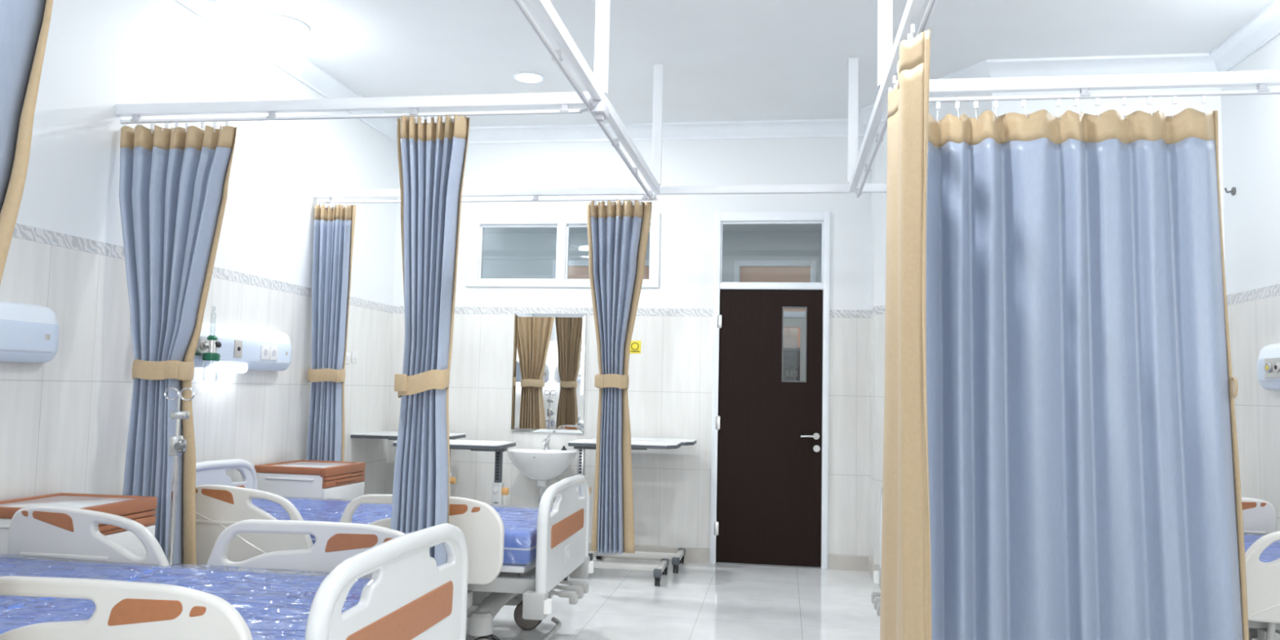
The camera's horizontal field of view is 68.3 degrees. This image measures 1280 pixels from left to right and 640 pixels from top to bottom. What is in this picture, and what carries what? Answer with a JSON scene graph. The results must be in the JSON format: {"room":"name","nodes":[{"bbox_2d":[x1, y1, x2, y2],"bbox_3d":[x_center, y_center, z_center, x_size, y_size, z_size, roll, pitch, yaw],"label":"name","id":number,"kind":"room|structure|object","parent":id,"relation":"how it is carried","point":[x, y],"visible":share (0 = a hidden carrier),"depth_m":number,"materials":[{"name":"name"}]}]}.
{"room":"hospital room","nodes":[
{"label":"hospital room","id":0,"kind":"room"},
{"bbox_2d":[0,0,398,500],"bbox_3d":[-2.864,-0.238,2.936,0.150,3.440,10.200,1,-4,9],"label":"wall","id":1,"kind":"structure","parent":0,"point":[64,420],"depth_m":5.02,"materials":[{"name":"white paint"}]},
{"bbox_2d":[0,300,59,363],"bbox_3d":[-2.653,0.026,3.459,0.117,0.272,1.335,1,-4,9],"label":"panel","id":2,"kind":"object","parent":1,"relation":"attached to","point":[29,333],"visible":1,"depth_m":3.93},
{"bbox_2d":[193,322,291,373],"bbox_3d":[-2.359,0.164,5.402,0.117,0.272,1.335,1,-4,9],"label":"panel","id":3,"kind":"object","parent":1,"relation":"attached to","point":[242,349],"visible":0.66,"depth_m":5.51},
{"bbox_2d":[200,341,207,350],"bbox_3d":[-2.353,0.139,5.096,0.013,0.051,0.052,1,-4,9],"label":"outlet","id":4,"kind":"object","parent":3,"relation":"attached to","point":[202,343],"depth_m":5.09,"materials":[{"name":"silver metal"}]},
{"bbox_2d":[195,336,218,355],"bbox_3d":[-2.362,0.141,5.098,0.011,0.106,0.270,1,-4,9],"label":"outlet plate","id":5,"kind":"object","parent":3,"relation":"attached to","point":[201,349],"depth_m":5.08,"materials":[{"name":"metal"}]},
{"bbox_2d":[202,306,221,381],"bbox_3d":[-2.299,0.127,5.097,0.087,0.405,0.114,-1,-5,32],"label":"oxygen flowmeter","id":6,"kind":"object","parent":3,"relation":"attached to","point":[211,355],"visible":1,"depth_m":5.07,"materials":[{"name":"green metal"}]},
{"bbox_2d":[202,360,218,381],"bbox_3d":[-2.309,0.274,5.075,0.076,0.110,0.076,1,-4,9],"label":"bottle","id":7,"kind":"object","parent":6,"relation":"on","point":[204,362],"depth_m":5.09,"materials":[{"name":"clear plastic"}]},
{"bbox_2d":[205,361,247,373],"bbox_3d":[-2.357,0.268,5.386,0.068,0.062,0.340,1,-4,9],"label":"reading lamp","id":8,"kind":"object","parent":3,"relation":"attached to","point":[224,366],"depth_m":5.36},
{"bbox_2d":[260,344,270,359],"bbox_3d":[-2.269,0.197,5.713,0.010,0.088,0.090,1,-4,9],"label":"socket","id":9,"kind":"object","parent":3,"relation":"attached to","point":[264,348],"depth_m":5.71,"materials":[{"name":"white plastic"}]},
{"bbox_2d":[269,345,278,360],"bbox_3d":[-2.255,0.204,5.807,0.010,0.088,0.090,1,-4,9],"label":"socket","id":10,"kind":"object","parent":3,"relation":"attached to","point":[273,349],"depth_m":5.80,"materials":[{"name":"white plastic"}]},
{"bbox_2d":[345,351,350,364],"bbox_3d":[-2.171,0.281,7.000,0.012,0.085,0.080,1,-4,9],"label":"light switch","id":11,"kind":"object","parent":1,"relation":"attached to","point":[348,354],"visible":0.77,"depth_m":7.00,"materials":[{"name":"white plastic"}]},
{"bbox_2d":[115,91,593,124],"bbox_3d":[-1.366,-0.984,4.399,2.359,0.092,0.040,1,-4,9],"label":"curtain rail","id":12,"kind":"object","parent":1,"relation":"attached to","point":[564,100],"depth_m":4.38,"materials":[{"name":"white metal"}]},
{"bbox_2d":[118,120,236,568],"bbox_3d":[-2.245,0.178,4.446,0.600,2.255,0.167,1,-4,9],"label":"privacy curtain","id":13,"kind":"object","parent":12,"relation":"hanging from","point":[174,182],"visible":0.83,"depth_m":4.45,"materials":[{"name":"blue fabric"}]},
{"bbox_2d":[390,113,470,566],"bbox_3d":[-0.978,0.191,4.251,0.347,2.256,0.153,1,-4,9],"label":"privacy curtain","id":14,"kind":"object","parent":12,"relation":"hanging from","point":[432,152],"visible":0.88,"depth_m":4.25,"materials":[{"name":"blue fabric"}]},
{"bbox_2d":[351,351,357,363],"bbox_3d":[-2.152,0.280,7.119,0.012,0.085,0.080,1,-4,9],"label":"light switch","id":15,"kind":"object","parent":1,"relation":"attached to","point":[354,354],"visible":1,"depth_m":7.11,"materials":[{"name":"white plastic"}]},
{"bbox_2d":[314,183,886,203],"bbox_3d":[0.158,-0.824,6.144,4.850,0.092,0.040,1,-4,9],"label":"beam","id":16,"kind":"structure","parent":1,"relation":"attached to","point":[328,194],"depth_m":6.19,"materials":[{"name":"white metal"}]},
{"bbox_2d":[306,203,356,461],"bbox_3d":[-2.113,0.333,6.399,0.285,2.276,0.151,1,-4,9],"label":"privacy curtain","id":17,"kind":"object","parent":16,"relation":"hanging from","point":[335,225],"visible":0.77,"depth_m":6.41,"materials":[{"name":"blue fabric"}]},
{"bbox_2d":[586,200,652,554],"bbox_3d":[-0.166,0.353,6.104,0.433,2.276,0.144,1,-4,7],"label":"privacy curtain","id":18,"kind":"object","parent":16,"relation":"hanging from","point":[618,231],"visible":1,"depth_m":6.12,"materials":[{"name":"blue fabric"}]},
{"bbox_2d":[174,0,1279,143],"bbox_3d":[0.137,-1.867,2.608,5.856,0.119,9.903,1,-4,9],"label":"trim","id":19,"kind":"structure","parent":1,"relation":"attached to","point":[1264,26],"depth_m":6.07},
{"bbox_2d":[385,136,871,555],"bbox_3d":[-0.134,0.159,7.589,3.860,3.440,0.150,1,-4,9],"label":"wall","id":20,"kind":"structure","parent":0,"point":[669,390],"depth_m":7.48,"materials":[{"name":"white tile"}]},
{"bbox_2d":[506,433,577,509],"bbox_3d":[-0.766,1.226,7.296,0.552,0.676,0.457,1,-4,9],"label":"basin","id":21,"kind":"object","parent":20,"relation":"attached to","point":[540,464],"visible":0.76,"depth_m":7.18,"materials":[{"name":"white ceramic"}]},
{"bbox_2d":[542,433,551,449],"bbox_3d":[-0.734,0.960,7.430,0.058,0.125,0.131,1,-4,9],"label":"faucet","id":22,"kind":"object","parent":21,"relation":"on","point":[546,442],"depth_m":7.45,"materials":[{"name":"silver metal"}]},
{"bbox_2d":[511,313,586,433],"bbox_3d":[-0.732,0.424,7.575,0.596,0.955,0.014,1,-4,9],"label":"wall mirror","id":23,"kind":"object","parent":20,"relation":"attached to","point":[548,387],"visible":1,"depth_m":7.57,"materials":[{"name":"mirror"}]},
{"bbox_2d":[465,213,660,287],"bbox_3d":[-0.625,-0.561,7.684,1.595,0.600,0.118,1,-4,9],"label":"window","id":24,"kind":"structure","parent":20,"relation":"in","point":[562,222],"depth_m":7.66,"materials":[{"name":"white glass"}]},
{"bbox_2d":[629,340,640,353],"bbox_3d":[-0.041,0.214,7.491,0.095,0.100,0.007,1,-4,9],"label":"notice","id":25,"kind":"object","parent":20,"relation":"attached to","point":[635,345],"visible":0.8,"depth_m":7.49,"materials":[{"name":"yellow plastic"}]},
{"bbox_2d":[588,542,709,563],"bbox_3d":[-1.512,1.436,2.605,2.663,0.110,9.903,1,-4,9],"label":"baseboard","id":26,"kind":"structure","parent":20,"relation":"attached to","point":[691,554],"depth_m":7.32,"materials":[{"name":"beige tile"}]},
{"bbox_2d":[709,211,830,568],"bbox_3d":[1.013,0.520,7.346,0.893,2.735,0.194,1,-4,9],"label":"door","id":27,"kind":"structure","parent":20,"relation":"in","point":[769,493],"depth_m":7.29,"materials":[{"name":"brown wood"}]},
{"bbox_2d":[481,231,822,282],"bbox_3d":[0.452,0.570,9.675,7.200,2.950,0.100,1,-4,9],"label":"wall","id":28,"kind":"structure","parent":0,"point":[525,255],"depth_m":9.89,"materials":[{"name":"paint"}]},
{"bbox_2d":[551,259,649,279],"bbox_3d":[-0.101,-0.365,9.802,1.650,0.510,0.075,1,-4,9],"label":"window","id":29,"kind":"structure","parent":28,"relation":"in","point":[577,268],"depth_m":9.89,"materials":[{"name":"clear glass"}]},
{"bbox_2d":[733,260,816,381],"bbox_3d":[1.345,0.722,9.501,0.820,2.660,0.075,1,-4,9],"label":"door","id":30,"kind":"structure","parent":28,"relation":"in","point":[744,271],"depth_m":9.56,"materials":[{"name":"white wood"}]},
{"bbox_2d":[483,223,822,232],"bbox_3d":[0.332,-1.028,8.776,7.200,0.100,2.150,1,-4,9],"label":"ceiling","id":31,"kind":"structure","parent":0,"point":[726,228],"depth_m":9.52,"materials":[{"name":"paint"}]},
{"bbox_2d":[225,0,1275,126],"bbox_3d":[0.139,-1.983,2.615,6.150,0.120,10.200,1,-4,9],"label":"ceiling","id":32,"kind":"structure","parent":0,"point":[724,60],"depth_m":5.72,"materials":[{"name":"paint"}]},
{"bbox_2d":[248,13,309,52],"bbox_3d":[-2.146,-1.681,5.604,0.344,0.145,0.344,1,-4,9],"label":"ceiling lamp","id":33,"kind":"object","parent":32,"relation":"attached to","point":[273,32],"visible":1,"depth_m":5.50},
{"bbox_2d":[513,71,544,83],"bbox_3d":[-0.759,-1.656,6.448,0.214,0.012,0.214,1,-4,9],"label":"recessed light","id":34,"kind":"object","parent":32,"relation":"in","point":[524,77],"visible":1,"depth_m":6.44,"materials":[{"name":"white plastic"}]},
{"bbox_2d":[516,74,541,81],"bbox_3d":[-0.759,-1.656,6.448,0.170,0.004,0.170,1,-4,9],"label":"diffuser","id":35,"kind":"object","parent":34,"relation":"attached to","point":[521,77],"depth_m":6.45,"materials":[{"name":"white plastic"}]},
{"bbox_2d":[512,0,665,199],"bbox_3d":[-0.423,-1.491,2.612,0.092,0.884,7.200,1,-4,9],"label":"rail","id":36,"kind":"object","parent":32,"relation":"hanging from","point":[596,83],"depth_m":4.23,"materials":[{"name":"white metal"}]},
{"bbox_2d":[577,100,608,121],"bbox_3d":[-0.249,-0.929,4.196,0.190,0.073,0.200,1,-4,9],"label":"junction","id":37,"kind":"object","parent":36,"relation":"attached to","point":[599,108],"visible":0.99,"depth_m":4.18,"materials":[{"name":"white metal"}]},
{"bbox_2d":[846,0,937,198],"bbox_3d":[0.814,-1.478,2.424,0.092,0.884,7.200,1,-4,9],"label":"beam","id":38,"kind":"structure","parent":32,"relation":"hanging from","point":[888,56],"depth_m":4.07,"materials":[{"name":"white metal"}]},
{"bbox_2d":[880,23,931,639],"bbox_3d":[0.947,0.171,3.419,0.098,2.256,1.050,1,-4,9],"label":"privacy curtain","id":39,"kind":"object","parent":38,"relation":"hanging from","point":[905,608],"visible":1,"depth_m":3.07,"materials":[{"name":"beige fabric"}]},
{"bbox_2d":[783,327,799,347],"bbox_3d":[1.696,0.635,10.547,2.800,3.000,2.000,1,-4,9],"label":"wall","id":40,"kind":"structure","parent":0,"point":[798,328],"depth_m":11.46,"materials":[{"name":"beige paint"}]},
{"bbox_2d":[466,557,1255,639],"bbox_3d":[0.063,1.582,2.355,6.150,0.150,10.200,1,-4,9],"label":"floor","id":41,"kind":"structure","parent":0,"point":[719,601],"depth_m":5.81,"materials":[{"name":"tile"}]},
{"bbox_2d":[0,492,157,558],"bbox_3d":[-2.391,1.158,3.896,0.486,0.815,0.508,1,-4,9],"label":"base cabinet","id":42,"kind":"object","parent":41,"relation":"on","point":[139,508],"visible":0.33,"depth_m":3.95,"materials":[{"name":"brown wood"}]},
{"bbox_2d":[164,386,195,567],"bbox_3d":[-2.098,0.950,4.231,0.224,1.292,0.224,1,-4,9],"label":"stand","id":43,"kind":"object","parent":41,"relation":"on","point":[177,445],"visible":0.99,"depth_m":4.24,"materials":[{"name":"silver metal"}]},
{"bbox_2d":[0,505,468,639],"bbox_3d":[-1.662,1.041,2.813,2.190,0.921,1.087,1,-4,9],"label":"hospital bed","id":44,"kind":"object","parent":41,"relation":"on","point":[61,578],"visible":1,"depth_m":2.77,"materials":[{"name":"white plastic"}]},
{"bbox_2d":[253,459,365,501],"bbox_3d":[-2.075,1.313,5.923,0.486,0.815,0.508,0,-4,11],"label":"base cabinet","id":45,"kind":"object","parent":41,"relation":"on","point":[321,480],"visible":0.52,"depth_m":5.73,"materials":[{"name":"white plastic"}]},
{"bbox_2d":[195,458,594,639],"bbox_3d":[-1.368,1.222,4.962,2.190,0.886,1.087,1,-4,9],"label":"hospital bed","id":46,"kind":"object","parent":41,"relation":"on","point":[519,557],"visible":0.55,"depth_m":4.53,"materials":[{"name":"white plastic"}]},
{"bbox_2d":[350,431,466,496],"bbox_3d":[-1.795,1.351,7.268,0.776,0.946,0.560,1,-4,9],"label":"table","id":47,"kind":"object","parent":41,"relation":"on","point":[390,435],"visible":0.12,"depth_m":7.19,"materials":[{"name":"white plastic"}]},
{"bbox_2d":[392,439,515,507],"bbox_3d":[-1.298,1.321,6.607,0.776,0.931,0.480,1,-4,9],"label":"table","id":48,"kind":"object","parent":41,"relation":"on","point":[499,491],"visible":0.36,"depth_m":6.54,"materials":[{"name":"white plastic"}]},
{"bbox_2d":[563,439,680,586],"bbox_3d":[-0.122,1.340,6.667,0.776,0.951,0.461,1,-4,9],"label":"table","id":49,"kind":"object","parent":41,"relation":"on","point":[660,569],"visible":0.59,"depth_m":6.62,"materials":[{"name":"white laminate"}]},
{"bbox_2d":[588,437,696,573],"bbox_3d":[0.019,1.377,7.129,0.776,0.951,0.461,1,-4,9],"label":"table","id":50,"kind":"object","parent":41,"relation":"on","point":[677,558],"visible":0.44,"depth_m":7.07,"materials":[{"name":"white laminate"}]},
{"bbox_2d":[871,486,1279,639],"bbox_3d":[2.236,1.259,4.485,2.190,0.896,1.087,1,-4,9],"label":"hospital bed","id":51,"kind":"object","parent":41,"relation":"on","point":[1261,534],"visible":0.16,"depth_m":3.92,"materials":[{"name":"white plastic"}]},
{"bbox_2d":[869,87,1225,565],"bbox_3d":[2.740,0.143,6.528,2.140,3.440,1.390,1,-4,9],"label":"wall","id":52,"kind":"structure","parent":0,"point":[878,169],"depth_m":6.77,"materials":[{"name":"white paint"}]},
{"bbox_2d":[1221,34,1279,530],"bbox_3d":[2.975,-0.224,1.424,0.150,3.440,8.960,1,-4,9],"label":"wall","id":53,"kind":"structure","parent":0,"point":[1251,123],"depth_m":5.38,"materials":[{"name":"white tile"}]},
{"bbox_2d":[827,554,1257,639],"bbox_3d":[2.795,1.497,2.174,1.968,0.110,10.168,2,-4,-4],"label":"baseboard","id":54,"kind":"structure","parent":53,"relation":"attached to","point":[848,562],"depth_m":7.11,"materials":[{"name":"beige tile"}]},
{"bbox_2d":[892,70,1279,102],"bbox_3d":[2.154,-0.951,3.824,2.209,0.092,0.040,1,-4,9],"label":"curtain rail","id":55,"kind":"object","parent":53,"relation":"attached to","point":[1261,79],"depth_m":3.85,"materials":[{"name":"white metal"}]},
{"bbox_2d":[925,95,1248,639],"bbox_3d":[1.738,0.216,3.800,1.301,2.256,0.140,1,-4,9],"label":"privacy curtain","id":56,"kind":"object","parent":55,"relation":"hanging from","point":[1085,482],"visible":0.94,"depth_m":3.79,"materials":[{"name":"blue fabric"}]},
{"bbox_2d":[1229,376,1238,398],"bbox_3d":[2.327,0.264,3.700,0.010,0.086,0.052,1,-4,9],"label":"loop","id":57,"kind":"object","parent":56,"relation":"attached to","point":[1233,380],"visible":1,"depth_m":3.69,"materials":[{"name":"beige fabric"}]},
{"bbox_2d":[1224,186,1235,195],"bbox_3d":[3.515,-0.768,5.633,0.056,0.049,0.050,1,-4,9],"label":"hook","id":58,"kind":"object","parent":53,"relation":"attached to","point":[1233,191],"visible":1,"depth_m":5.63,"materials":[{"name":"grey metal"}]},
{"bbox_2d":[1257,343,1279,390],"bbox_3d":[3.304,0.220,4.507,0.117,0.272,1.335,1,-4,9],"label":"wall panel","id":59,"kind":"object","parent":53,"relation":"attached to","point":[1268,358],"visible":1,"depth_m":5.01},
{"bbox_2d":[1264,363,1271,373],"bbox_3d":[3.326,0.253,5.001,0.013,0.051,0.052,1,-4,9],"label":"outlet","id":60,"kind":"object","parent":59,"relation":"attached to","point":[1267,366],"depth_m":4.99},
{"bbox_2d":[1264,357,1279,377],"bbox_3d":[3.322,0.249,4.910,0.011,0.106,0.270,1,-4,9],"label":"outlet plate","id":61,"kind":"object","parent":59,"relation":"attached to","point":[1272,365],"depth_m":4.96,"materials":[{"name":"metal"}]},
{"bbox_2d":[1273,362,1279,372],"bbox_3d":[3.312,0.246,4.912,0.013,0.051,0.052,1,-4,9],"label":"outlet","id":62,"kind":"object","parent":59,"relation":"attached to","point":[1276,365],"depth_m":4.90,"materials":[{"name":"silver plastic"}]},
{"bbox_3d":[1.656,2.177,10.385,2.600,0.100,1.900,1,-4,9],"label":"floor","id":63,"kind":"structure","parent":0,"visible":0},
{"bbox_2d":[782,347,799,380],"bbox_3d":[1.719,1.216,10.601,0.630,1.850,0.330,1,-4,9],"label":"storage rack","id":64,"kind":"object","parent":63,"relation":"on","point":[791,357],"visible":0.03,"depth_m":10.81,"materials":[{"name":"grey metal"}]},
{"bbox_2d":[785,367,789,380],"bbox_3d":[1.661,0.680,10.650,0.040,0.280,0.202,1,-4,9],"label":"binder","id":65,"kind":"object","parent":64,"relation":"on","point":[787,369],"visible":0.6,"depth_m":10.56,"materials":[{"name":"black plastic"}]},
{"bbox_2d":[783,328,797,347],"bbox_3d":[1.675,0.209,10.644,0.200,0.222,0.163,1,-4,9],"label":"carton","id":66,"kind":"object","parent":64,"relation":"on","point":[790,335],"visible":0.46,"depth_m":10.56,"materials":[{"name":"cardboard"}]},
{"bbox_2d":[790,365,793,380],"bbox_3d":[1.711,0.670,10.643,0.040,0.300,0.202,1,-4,9],"label":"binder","id":67,"kind":"object","parent":64,"relation":"on","point":[791,366],"visible":0.6,"depth_m":10.55,"materials":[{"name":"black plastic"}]},
{"bbox_2d":[794,367,798,381],"bbox_3d":[1.760,0.681,10.635,0.040,0.280,0.202,1,-4,9],"label":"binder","id":68,"kind":"object","parent":64,"relation":"on","point":[796,370],"visible":0.6,"depth_m":10.54,"materials":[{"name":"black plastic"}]},
{"bbox_3d":[-1.695,-1.150,2.220,2.359,0.093,0.040,1,-4,9],"label":"beam","id":69,"kind":"structure","parent":0,"visible":0},
{"bbox_2d":[0,0,53,284],"bbox_3d":[-1.714,0.022,2.137,0.768,2.255,0.182,1,-4,9],"label":"privacy curtain","id":70,"kind":"object","parent":69,"relation":"hanging from","point":[24,24],"visible":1,"depth_m":2.16,"materials":[{"name":"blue fabric"}]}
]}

